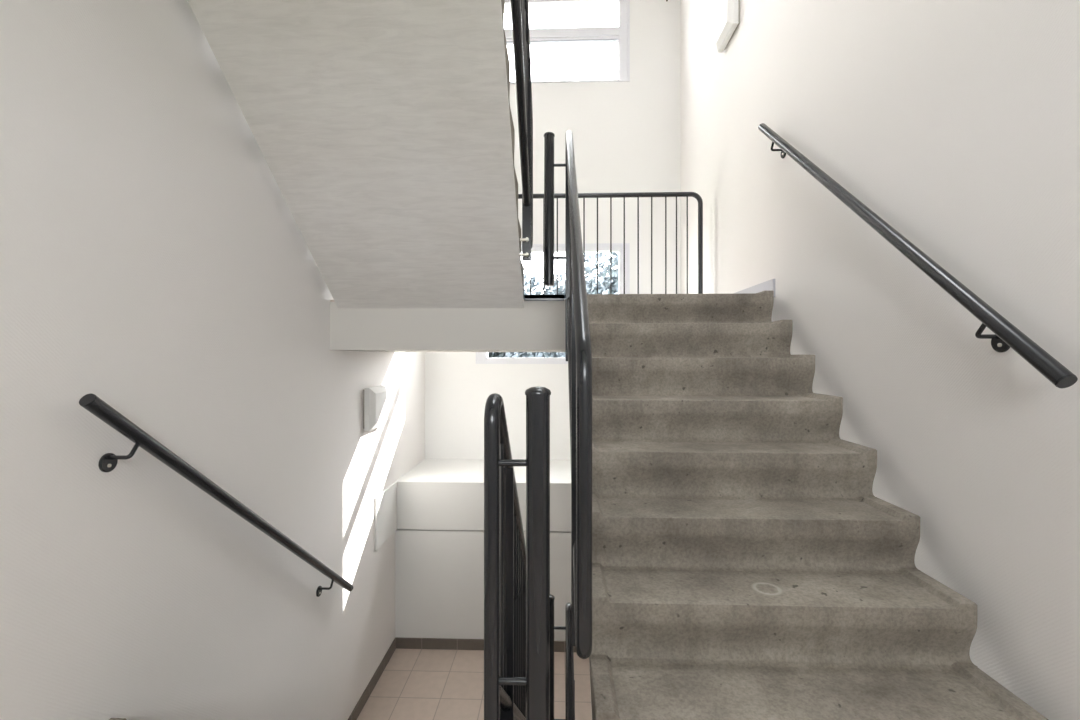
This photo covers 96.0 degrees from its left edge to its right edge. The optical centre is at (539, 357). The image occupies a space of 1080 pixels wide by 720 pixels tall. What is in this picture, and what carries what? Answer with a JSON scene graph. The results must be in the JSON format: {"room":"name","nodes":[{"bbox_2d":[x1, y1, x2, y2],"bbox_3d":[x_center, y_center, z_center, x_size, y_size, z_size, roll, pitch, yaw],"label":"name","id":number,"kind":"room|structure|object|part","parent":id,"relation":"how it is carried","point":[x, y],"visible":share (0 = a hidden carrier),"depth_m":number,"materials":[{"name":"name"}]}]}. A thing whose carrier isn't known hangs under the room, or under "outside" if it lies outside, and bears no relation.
{"room":"stairwell","nodes":[
{"label":"stairwell","id":0,"kind":"room"},
{"bbox_2d":[0,0,424,719],"bbox_3d":[-1.446,0.525,1.821,0.280,9.650,6.996,0,0,2],"label":"wall","id":1,"kind":"structure","parent":0,"point":[155,265],"depth_m":1.72,"materials":[{"name":"white paint"}]},
{"bbox_2d":[79,394,352,596],"bbox_3d":[-1.247,0.780,2.200,0.090,1.362,1.734,0,0,2],"label":"wall handrail","id":2,"kind":"object","parent":1,"relation":"attached to","point":[92,403],"visible":1,"depth_m":1.67,"materials":[{"name":"grey metal"}]},
{"bbox_3d":[-1.313,0.319,1.482,0.008,0.058,0.058,0,0,2],"label":"wall plate","id":3,"kind":"part","parent":2,"relation":"part of","materials":[{"name":"grey metal"}]},
{"bbox_3d":[-1.266,1.339,2.792,0.008,0.058,0.058,0,0,2],"label":"wall plate","id":4,"kind":"part","parent":2,"relation":"part of","materials":[{"name":"grey metal"}]},
{"bbox_2d":[348,638,395,719],"bbox_3d":[-1.239,2.406,3.521,0.010,0.088,1.178,0,0,2],"label":"baseboard","id":5,"kind":"structure","parent":1,"relation":"attached to","point":[367,692],"depth_m":3.58,"materials":[{"name":"brown tile"}]},
{"bbox_2d":[363,386,386,430],"bbox_3d":[-1.203,0.362,3.576,0.078,0.300,0.318,0,0,2],"label":"wall lamp","id":6,"kind":"object","parent":1,"relation":"attached to","point":[374,398],"visible":1,"depth_m":3.46,"materials":[{"name":"beige plastic"}]},
{"bbox_3d":[-1.235,0.362,3.578,0.014,0.276,0.294,0,0,2],"label":"plate","id":7,"kind":"part","parent":6,"relation":"part of","materials":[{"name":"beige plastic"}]},
{"bbox_2d":[375,482,396,550],"bbox_3d":[-1.224,1.246,3.877,0.016,0.401,0.465,0,0,2],"label":"trim","id":8,"kind":"structure","parent":1,"relation":"attached to","point":[386,501],"depth_m":3.83,"materials":[{"name":"white paint"}]},
{"bbox_2d":[396,637,575,651],"bbox_3d":[0.086,2.406,4.060,2.600,0.088,0.011,0,0,2],"label":"baseboard","id":9,"kind":"structure","parent":1,"relation":"attached to","point":[401,642],"depth_m":4.09,"materials":[{"name":"brown tile"}]},
{"bbox_2d":[357,649,591,719],"bbox_3d":[0.065,2.600,3.475,2.620,0.300,1.181,0,0,2],"label":"floor","id":10,"kind":"structure","parent":0,"point":[415,684],"depth_m":3.62,"materials":[{"name":"beige tile"}]},
{"bbox_2d":[109,718,125,719],"bbox_3d":[-0.694,1.812,2.080,1.137,1.472,1.699,0,0,2],"label":"flight","id":11,"kind":"object","parent":10,"relation":"on","point":[110,718],"visible":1,"depth_m":1.45,"materials":[{"name":"concrete"}]},
{"bbox_2d":[484,386,550,719],"bbox_3d":[-0.091,1.175,2.038,0.169,2.209,1.713,0,0,-2],"label":"stair railing","id":12,"kind":"object","parent":11,"relation":"attached to","point":[516,574],"visible":1,"depth_m":1.21,"materials":[{"name":"grey metal"}]},
{"bbox_3d":[-0.091,1.130,2.049,0.040,2.075,1.696,0,0,2],"label":"tube frame","id":13,"kind":"part","parent":12,"relation":"part of","materials":[{"name":"grey metal"}]},
{"bbox_3d":[-0.109,0.884,1.553,0.048,1.066,0.010,0,0,2],"label":"mounting post","id":14,"kind":"part","parent":12,"relation":"part of","materials":[{"name":"grey metal"}]},
{"bbox_3d":[-0.005,0.532,1.217,0.060,0.884,0.060,0,0,2],"label":"newel post","id":15,"kind":"part","parent":12,"relation":"part of","materials":[{"name":"grey metal"}]},
{"bbox_2d":[395,459,570,640],"bbox_3d":[0.103,1.748,4.524,2.620,1.404,0.924,0,0,2],"label":"wall ledge","id":16,"kind":"object","parent":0,"point":[439,534],"visible":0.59,"depth_m":4.10,"materials":[{"name":"white paint"}]},
{"bbox_2d":[330,299,771,351],"bbox_3d":[0.065,-0.199,3.474,2.620,0.302,1.178,0,0,2],"label":"landing edge","id":17,"kind":"structure","parent":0,"point":[539,326],"depth_m":2.91,"materials":[{"name":"white paint"}]},
{"bbox_2d":[188,0,523,308],"bbox_3d":[-0.686,-1.030,2.079,1.121,1.472,1.699,0,0,2],"label":"flight","id":18,"kind":"object","parent":17,"relation":"on","point":[385,130],"visible":1,"depth_m":2.10,"materials":[{"name":"concrete"}]},
{"bbox_2d":[510,0,532,260],"bbox_3d":[-0.091,-1.625,2.038,0.169,2.209,1.713,0,0,-2],"label":"stair railing","id":19,"kind":"object","parent":18,"relation":"attached to","point":[519,8],"visible":0.99,"depth_m":2.43,"materials":[{"name":"grey metal"}]},
{"bbox_3d":[-0.071,-1.059,2.602,0.048,1.077,0.010,0,0,2],"label":"mounting post","id":20,"kind":"part","parent":19,"relation":"part of","materials":[{"name":"grey metal"}]},
{"bbox_2d":[524,295,563,300],"bbox_3d":[0.025,-0.356,2.889,0.238,0.036,0.033,0,0,2],"label":"bar","id":21,"kind":"object","parent":17,"relation":"on","point":[526,297],"visible":1,"depth_m":2.87,"materials":[{"name":"grey metal"}]},
{"bbox_2d":[518,192,702,294],"bbox_3d":[0.082,-0.843,3.960,2.490,0.987,0.070,0,0,2],"label":"landing railing","id":22,"kind":"object","parent":17,"relation":"on","point":[636,194],"visible":0.27,"depth_m":3.93,"materials":[{"name":"grey metal"}]},
{"bbox_2d":[425,0,680,459],"bbox_3d":[0.124,0.525,5.125,2.620,9.650,0.280,0,0,2],"label":"wall","id":23,"kind":"structure","parent":0,"point":[627,134],"depth_m":4.97,"materials":[{"name":"white paint"}]},
{"bbox_2d":[476,243,629,363],"bbox_3d":[0.127,-0.553,5.018,1.575,1.228,0.085,0,0,2],"label":"window","id":24,"kind":"structure","parent":23,"relation":"in","point":[481,357],"depth_m":4.98,"materials":[{"name":"white"}]},
{"bbox_2d":[504,0,629,83],"bbox_3d":[0.127,-3.285,5.018,1.575,0.934,0.085,0,0,2],"label":"window","id":25,"kind":"structure","parent":23,"relation":"in","point":[620,35],"depth_m":4.98,"materials":[{"name":"white"}]},
{"bbox_3d":[0.127,-3.280,5.030,1.343,0.026,0.061,0,0,2],"label":"sash rail","id":26,"kind":"part","parent":25,"relation":"part of","materials":[{"name":"white"}]},
{"bbox_2d":[681,0,1079,719],"bbox_3d":[1.453,0.525,1.717,0.280,9.650,6.996,0,0,2],"label":"wall","id":27,"kind":"structure","parent":0,"point":[956,123],"depth_m":1.62,"materials":[{"name":"white paint"}]},
{"bbox_2d":[716,0,739,51],"bbox_3d":[1.337,-2.438,3.485,0.078,0.300,0.318,0,0,2],"label":"wall lamp","id":28,"kind":"object","parent":27,"relation":"attached to","point":[728,13],"visible":1,"depth_m":3.42,"materials":[{"name":"beige plastic"}]},
{"bbox_3d":[1.369,-2.438,3.484,0.014,0.276,0.294,0,0,2],"label":"plate","id":29,"kind":"part","parent":28,"relation":"part of","materials":[{"name":"beige plastic"}]},
{"bbox_2d":[733,279,774,296],"bbox_3d":[1.367,-0.403,3.405,0.014,0.105,1.223,0,0,2],"label":"baseboard","id":30,"kind":"structure","parent":27,"relation":"attached to","point":[769,285],"depth_m":2.95,"materials":[{"name":"grey paint"}]},
{"bbox_2d":[758,123,1077,387],"bbox_3d":[1.276,-0.639,1.968,0.091,1.422,1.711,0,0,2],"label":"wall handrail","id":31,"kind":"object","parent":27,"relation":"attached to","point":[1006,335],"visible":1,"depth_m":1.43,"materials":[{"name":"grey metal"}]},
{"bbox_3d":[1.343,-1.131,2.686,0.008,0.058,0.058,0,0,2],"label":"wall plate","id":32,"kind":"part","parent":31,"relation":"part of","materials":[{"name":"grey metal"}]},
{"bbox_3d":[1.296,-0.044,1.369,0.008,0.058,0.058,0,0,2],"label":"wall plate","id":33,"kind":"part","parent":31,"relation":"part of","materials":[{"name":"grey metal"}]},
{"bbox_3d":[-0.064,1.201,-0.121,2.620,0.302,2.653,0,0,2],"label":"floor","id":34,"kind":"structure","parent":0,"visible":0},
{"bbox_2d":[587,290,1048,719],"bbox_3d":[0.704,0.370,2.011,1.076,1.472,1.699,0,0,2],"label":"flight","id":35,"kind":"object","parent":34,"relation":"on","point":[747,564],"visible":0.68,"depth_m":1.59,"materials":[{"name":"concrete"}]},
{"bbox_2d":[544,130,591,658],"bbox_3d":[0.081,-0.225,2.049,0.178,2.209,1.709,0,0,2],"label":"stair railing","id":36,"kind":"object","parent":35,"relation":"attached to","point":[578,352],"visible":1,"depth_m":1.41,"materials":[{"name":"grey metal"}]},
{"bbox_3d":[0.054,-0.868,2.872,0.060,0.884,0.060,0,0,2],"label":"newel post","id":37,"kind":"part","parent":36,"relation":"part of","materials":[{"name":"grey metal"}]},
{"bbox_3d":[0.158,-0.515,2.536,0.048,1.066,0.010,0,0,2],"label":"mounting post","id":38,"kind":"part","parent":36,"relation":"part of","materials":[{"name":"grey metal"}]},
{"bbox_3d":[0.120,0.341,1.487,0.048,1.077,0.010,0,0,2],"label":"mounting post","id":39,"kind":"part","parent":36,"relation":"part of","materials":[{"name":"grey metal"}]},
{"bbox_3d":[0.140,-0.270,2.040,0.040,2.075,1.696,0,0,2],"label":"tube frame","id":40,"kind":"part","parent":36,"relation":"part of","materials":[{"name":"grey metal"}]},
{"label":"outside","id":41,"kind":"structure","parent":0,"visible":0},
{"bbox_3d":[0.359,2.850,9.994,80.000,0.200,100.000,0,0,2],"label":"ground","id":42,"kind":"structure","parent":41,"visible":0},
{"bbox_2d":[488,266,539,357],"bbox_3d":[-1.496,-0.328,14.591,4.378,6.159,3.488,0,0,2],"label":"tree","id":43,"kind":"object","parent":42,"relation":"on","point":[526,284],"visible":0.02,"depth_m":13.79,"materials":[{"name":"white plant"}]},
{"bbox_2d":[509,252,617,357],"bbox_3d":[0.872,0.001,11.323,3.610,5.503,3.224,0,0,2],"label":"tree","id":44,"kind":"object","parent":42,"relation":"on","point":[590,265],"visible":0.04,"depth_m":10.59,"materials":[{"name":"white plant"}]},
{"bbox_3d":[0.704,3.170,2.011,1.076,1.471,1.699,0,0,2],"label":"flight","id":45,"kind":"object","parent":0,"visible":0},
{"bbox_2d":[550,594,574,719],"bbox_3d":[0.081,2.505,2.049,0.178,2.209,1.709,0,0,2],"label":"stair railing","id":46,"kind":"object","parent":45,"relation":"attached to","point":[569,653],"visible":0.62,"depth_m":2.73,"materials":[{"name":"grey metal"}]},
{"bbox_3d":[0.054,1.862,2.872,0.060,0.884,0.060,0,0,2],"label":"newel post","id":47,"kind":"part","parent":46,"relation":"part of","materials":[{"name":"grey metal"}]},
{"bbox_3d":[0.140,2.460,2.040,0.040,2.075,1.696,0,0,2],"label":"tube frame","id":48,"kind":"part","parent":46,"relation":"part of","materials":[{"name":"grey metal"}]},
{"bbox_3d":[0.158,2.215,2.536,0.048,1.066,0.010,0,0,2],"label":"mounting post","id":49,"kind":"part","parent":46,"relation":"part of","materials":[{"name":"grey metal"}]}
]}

